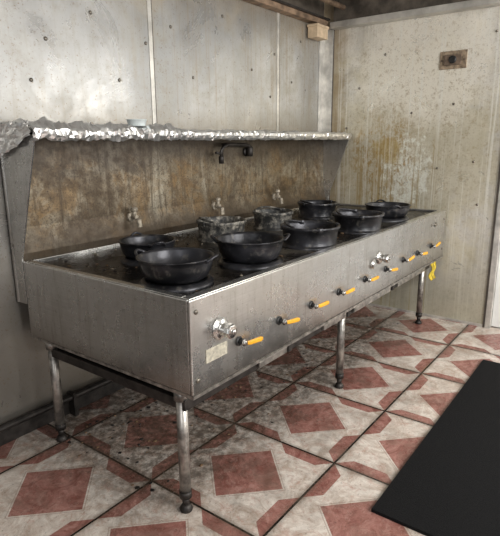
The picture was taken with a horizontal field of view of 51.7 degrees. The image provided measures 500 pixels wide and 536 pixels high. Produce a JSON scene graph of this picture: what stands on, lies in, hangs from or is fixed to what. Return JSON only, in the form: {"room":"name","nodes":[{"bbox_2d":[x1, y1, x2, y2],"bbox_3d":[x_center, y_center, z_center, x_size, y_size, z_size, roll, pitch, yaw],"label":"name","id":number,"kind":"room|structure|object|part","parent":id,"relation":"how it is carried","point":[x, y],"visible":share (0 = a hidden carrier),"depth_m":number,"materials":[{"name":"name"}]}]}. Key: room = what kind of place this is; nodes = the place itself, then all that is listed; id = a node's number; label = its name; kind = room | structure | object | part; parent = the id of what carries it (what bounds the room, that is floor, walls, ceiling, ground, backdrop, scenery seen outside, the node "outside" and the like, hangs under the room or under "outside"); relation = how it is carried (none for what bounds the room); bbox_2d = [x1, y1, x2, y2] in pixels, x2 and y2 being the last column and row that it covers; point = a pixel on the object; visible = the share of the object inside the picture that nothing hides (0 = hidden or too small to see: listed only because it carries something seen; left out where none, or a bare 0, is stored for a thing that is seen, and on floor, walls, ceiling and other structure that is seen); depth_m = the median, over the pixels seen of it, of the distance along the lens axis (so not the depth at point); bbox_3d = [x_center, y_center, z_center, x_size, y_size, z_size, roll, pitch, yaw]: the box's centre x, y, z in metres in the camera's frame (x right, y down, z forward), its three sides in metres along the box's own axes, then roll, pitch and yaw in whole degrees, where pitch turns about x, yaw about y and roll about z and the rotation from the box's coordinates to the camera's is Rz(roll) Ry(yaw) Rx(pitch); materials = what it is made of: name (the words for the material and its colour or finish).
{"room":"commercial kitchen","nodes":[
{"label":"commercial kitchen","id":0,"kind":"room"},
{"bbox_2d":[0,0,324,423],"bbox_3d":[-1.197,-0.517,2.044,0.050,2.750,6.025,10,17,36],"label":"wall","id":1,"kind":"structure","parent":0,"point":[75,73],"depth_m":2.66,"materials":[{"name":"grey concrete"}]},
{"bbox_2d":[0,379,111,432],"bbox_3d":[-1.240,0.799,2.198,0.058,0.120,5.300,10,17,36],"label":"gas pipe","id":2,"kind":"object","parent":1,"relation":"attached to","point":[71,397],"visible":0.34,"depth_m":2.58,"materials":[{"name":"metal"}]},
{"bbox_2d":[0,382,124,445],"bbox_3d":[-1.180,0.792,2.320,0.012,0.075,5.965,10,17,36],"label":"baseboard","id":3,"kind":"structure","parent":1,"relation":"attached to","point":[28,426],"depth_m":2.55,"materials":[{"name":"metal"}]},
{"bbox_2d":[23,138,325,260],"bbox_3d":[-0.201,-0.485,3.291,0.068,0.681,2.728,10,17,36],"label":"backsplash","id":4,"kind":"structure","parent":1,"relation":"attached to","point":[83,193],"depth_m":2.82,"materials":[{"name":"brown metal"}]},
{"bbox_2d":[146,0,279,130],"bbox_3d":[-0.164,-1.523,3.179,0.004,1.350,1.253,10,17,36],"label":"trim","id":5,"kind":"structure","parent":1,"relation":"attached to","point":[149,2],"depth_m":2.81,"materials":[{"name":"metal"}]},
{"bbox_2d":[307,23,328,40],"bbox_3d":[0.523,-1.809,3.957,0.094,0.095,0.180,10,17,36],"label":"junction box","id":6,"kind":"object","parent":1,"relation":"attached to","point":[316,31],"visible":1,"depth_m":3.91,"materials":[{"name":"beige plastic"}]},
{"bbox_2d":[242,0,499,29],"bbox_3d":[-0.348,-1.457,1.249,1.978,0.540,5.773,10,17,36],"label":"ceiling","id":7,"kind":"structure","parent":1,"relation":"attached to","point":[347,13],"depth_m":3.73,"materials":[{"name":"metal"}]},
{"bbox_3d":[-1.128,-1.361,1.837,0.068,0.037,5.715,10,17,36],"label":"rail","id":8,"kind":"part","parent":7,"relation":"part of","materials":[{"name":"metal"}]},
{"bbox_3d":[1.397,-1.762,3.486,1.880,0.045,0.088,10,17,36],"label":"rail","id":9,"kind":"part","parent":7,"relation":"part of","materials":[{"name":"metal"}]},
{"bbox_2d":[0,305,499,535],"bbox_3d":[1.099,1.028,1.545,4.730,0.050,7.400,10,17,36],"label":"floor","id":10,"kind":"structure","parent":0,"point":[328,454],"depth_m":2.33,"materials":[{"name":"tile"}]},
{"bbox_2d":[0,116,445,513],"bbox_3d":[0.221,-0.108,3.045,1.138,1.459,2.787,10,17,36],"label":"range","id":11,"kind":"object","parent":10,"relation":"on","point":[73,190],"visible":0.84,"depth_m":2.34,"materials":[{"name":"silver metal"}]},
{"bbox_3d":[-0.883,0.560,2.358,0.056,0.504,0.056,10,17,36],"label":"leg","id":12,"kind":"part","parent":11,"relation":"part of","materials":[{"name":"metal"}]},
{"bbox_2d":[126,119,146,125],"bbox_3d":[-0.545,-0.699,2.484,0.100,0.031,0.100,10,17,36],"label":"plastic tub","id":13,"kind":"object","parent":11,"relation":"on","point":[134,122],"visible":0.93,"depth_m":2.45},
{"bbox_2d":[118,232,175,266],"bbox_3d":[-0.455,-0.088,2.297,0.257,0.110,0.257,5,15,21],"label":"wok","id":14,"kind":"object","parent":11,"relation":"on","point":[147,242],"visible":0.62,"depth_m":2.24,"materials":[{"name":"black metal"}]},
{"bbox_2d":[134,247,218,292],"bbox_3d":[-0.274,-0.003,1.918,0.292,0.122,0.292,-10,17,-35],"label":"wok","id":15,"kind":"object","parent":11,"relation":"on","point":[175,269],"visible":0.99,"depth_m":1.84,"materials":[{"name":"black metal"}]},
{"bbox_3d":[-0.243,0.669,1.891,0.056,0.504,0.056,10,17,36],"label":"leg","id":16,"kind":"part","parent":11,"relation":"part of","materials":[{"name":"metal"}]},
{"bbox_3d":[-0.117,0.296,1.820,0.003,0.050,0.115,10,17,36],"label":"rating plate","id":17,"kind":"part","parent":11,"relation":"part of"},
{"bbox_2d":[196,216,245,242],"bbox_3d":[-0.155,-0.221,2.805,0.277,0.122,0.277,10,17,36],"label":"ring","id":18,"kind":"object","parent":11,"relation":"on","point":[215,226],"visible":0.84,"depth_m":2.71,"materials":[{"name":"grey metal"}]},
{"bbox_3d":[-0.078,0.217,1.797,0.070,0.083,0.083,10,17,36],"label":"water knob","id":19,"kind":"part","parent":11,"relation":"part of","materials":[{"name":"silver metal"}]},
{"bbox_2d":[215,142,252,163],"bbox_3d":[-0.104,-0.740,3.305,0.058,0.127,0.403,9,17,34],"label":"faucet","id":20,"kind":"object","parent":11,"relation":"attached to","point":[248,150],"visible":1,"depth_m":3.30,"materials":[{"name":"metal"}]},
{"bbox_3d":[0.231,0.110,3.106,0.997,0.012,2.742,10,17,36],"label":"frame","id":21,"kind":"part","parent":11,"relation":"part of","materials":[{"name":"metal"}]},
{"bbox_3d":[-0.001,0.268,1.941,0.040,0.042,0.124,10,17,36],"label":"valve handle","id":22,"kind":"part","parent":11,"relation":"part of","materials":[{"name":"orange plastic"}]},
{"bbox_2d":[210,231,289,270],"bbox_3d":[0.001,-0.084,2.229,0.302,0.128,0.302,10,17,36],"label":"wok","id":23,"kind":"object","parent":11,"relation":"on","point":[247,250],"visible":0.99,"depth_m":2.14,"materials":[{"name":"black metal"}]},
{"bbox_2d":[253,206,293,230],"bbox_3d":[0.140,-0.307,3.148,0.252,0.122,0.252,10,17,36],"label":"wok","id":24,"kind":"object","parent":11,"relation":"on","point":[269,218],"visible":0.94,"depth_m":3.06,"materials":[{"name":"grey metal"}]},
{"bbox_3d":[0.161,0.214,2.150,0.040,0.045,0.124,10,17,36],"label":"valve handle","id":25,"kind":"part","parent":11,"relation":"part of","materials":[{"name":"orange plastic"}]},
{"bbox_2d":[280,219,340,250],"bbox_3d":[0.305,-0.178,2.615,0.302,0.122,0.302,10,17,36],"label":"wok","id":26,"kind":"object","parent":11,"relation":"on","point":[307,235],"visible":0.95,"depth_m":2.51,"materials":[{"name":"metal"}]},
{"bbox_2d":[297,199,336,219],"bbox_3d":[0.468,-0.417,3.589,0.275,0.122,0.275,10,17,36],"label":"wok","id":27,"kind":"object","parent":11,"relation":"on","point":[308,209],"visible":0.95,"depth_m":3.49,"materials":[{"name":"metal"}]},
{"bbox_3d":[0.316,0.161,2.351,0.040,0.038,0.124,10,17,36],"label":"valve handle","id":28,"kind":"part","parent":11,"relation":"part of","materials":[{"name":"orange plastic"}]},
{"bbox_3d":[0.501,0.427,2.856,0.056,0.504,0.056,10,17,36],"label":"leg","id":29,"kind":"part","parent":11,"relation":"part of","materials":[{"name":"metal"}]},
{"bbox_3d":[0.478,0.112,2.562,0.040,0.038,0.124,10,17,36],"label":"valve handle","id":30,"kind":"part","parent":11,"relation":"part of","materials":[{"name":"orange plastic"}]},
{"bbox_2d":[332,208,384,233],"bbox_3d":[0.635,-0.283,3.036,0.298,0.122,0.298,10,17,36],"label":"wok","id":31,"kind":"object","parent":11,"relation":"on","point":[352,221],"visible":0.91,"depth_m":2.93,"materials":[{"name":"metal"}]},
{"bbox_3d":[0.658,0.054,2.795,0.040,0.038,0.124,10,17,36],"label":"valve handle","id":32,"kind":"part","parent":11,"relation":"part of","materials":[{"name":"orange plastic"}]},
{"bbox_3d":[0.750,-0.054,2.869,0.070,0.075,0.075,10,17,36],"label":"water knob","id":33,"kind":"part","parent":11,"relation":"part of","materials":[{"name":"silver metal"}]},
{"bbox_2d":[365,199,410,221],"bbox_3d":[0.920,-0.384,3.454,0.302,0.116,0.302,10,17,36],"label":"wok","id":34,"kind":"object","parent":11,"relation":"on","point":[394,211],"visible":0.82,"depth_m":3.35,"materials":[{"name":"black metal"}]},
{"bbox_3d":[0.826,0.002,3.013,0.040,0.044,0.124,10,17,36],"label":"valve handle","id":35,"kind":"part","parent":11,"relation":"part of","materials":[{"name":"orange plastic"}]},
{"bbox_3d":[0.991,-0.057,3.225,0.040,0.038,0.124,10,17,36],"label":"valve handle","id":36,"kind":"part","parent":11,"relation":"part of","materials":[{"name":"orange plastic"}]},
{"bbox_3d":[1.276,0.176,3.860,0.056,0.504,0.056,10,17,36],"label":"leg","id":37,"kind":"part","parent":11,"relation":"part of","materials":[{"name":"metal"}]},
{"bbox_3d":[1.143,-0.103,3.424,0.040,0.040,0.124,10,17,36],"label":"valve handle","id":38,"kind":"part","parent":11,"relation":"part of","materials":[{"name":"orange plastic"}]},
{"bbox_3d":[1.305,-0.161,3.632,0.040,0.038,0.124,10,17,36],"label":"valve handle","id":39,"kind":"part","parent":11,"relation":"part of","materials":[{"name":"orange plastic"}]},
{"bbox_2d":[66,314,398,491],"bbox_3d":[0.088,0.609,3.178,0.828,0.009,2.496,10,17,36],"label":"debris","id":40,"kind":"object","parent":10,"relation":"on","point":[136,421],"visible":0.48,"depth_m":2.56,"materials":[{"name":"soil"}]},
{"bbox_2d":[371,359,499,535],"bbox_3d":[1.335,0.807,2.308,0.943,0.014,1.685,10,17,36],"label":"rubber mat","id":41,"kind":"object","parent":10,"relation":"on","point":[449,485],"visible":1,"depth_m":2.13,"materials":[{"name":"black rubber"}]},
{"bbox_2d":[324,3,499,323],"bbox_3d":[1.176,-0.999,3.939,1.405,2.750,0.050,10,17,36],"label":"wall","id":42,"kind":"structure","parent":0,"point":[392,154],"depth_m":3.83,"materials":[{"name":"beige concrete"}]},
{"bbox_2d":[317,28,334,199],"bbox_3d":[0.617,-0.843,4.329,0.097,2.170,0.074,10,17,36],"label":"trim","id":43,"kind":"structure","parent":42,"relation":"attached to","point":[326,47],"depth_m":4.19,"materials":[{"name":"metal"}]},
{"bbox_2d":[368,303,482,326],"bbox_3d":[1.207,0.339,4.214,1.300,0.020,0.006,10,17,36],"label":"baseboard","id":44,"kind":"structure","parent":42,"relation":"attached to","point":[370,304],"depth_m":4.06,"materials":[{"name":"metal"}]},
{"bbox_2d":[439,49,467,69],"bbox_3d":[1.410,-1.450,3.590,0.185,0.120,0.036,10,17,36],"label":"electrical outlet","id":45,"kind":"object","parent":42,"relation":"attached to","point":[456,59],"visible":1,"depth_m":3.58,"materials":[{"name":"brown plastic"}]},
{"bbox_2d":[482,163,499,328],"bbox_3d":[1.755,-0.826,3.530,0.053,2.600,0.080,10,17,36],"label":"trim","id":46,"kind":"structure","parent":42,"relation":"attached to","point":[495,241],"depth_m":3.69,"materials":[{"name":"metal"}]},
{"bbox_2d":[491,251,499,327],"bbox_3d":[2.112,-0.578,3.325,0.824,2.190,0.045,10,17,36],"label":"door","id":47,"kind":"structure","parent":42,"relation":"in","point":[496,308],"depth_m":3.76,"materials":[{"name":"paint"}]}
]}

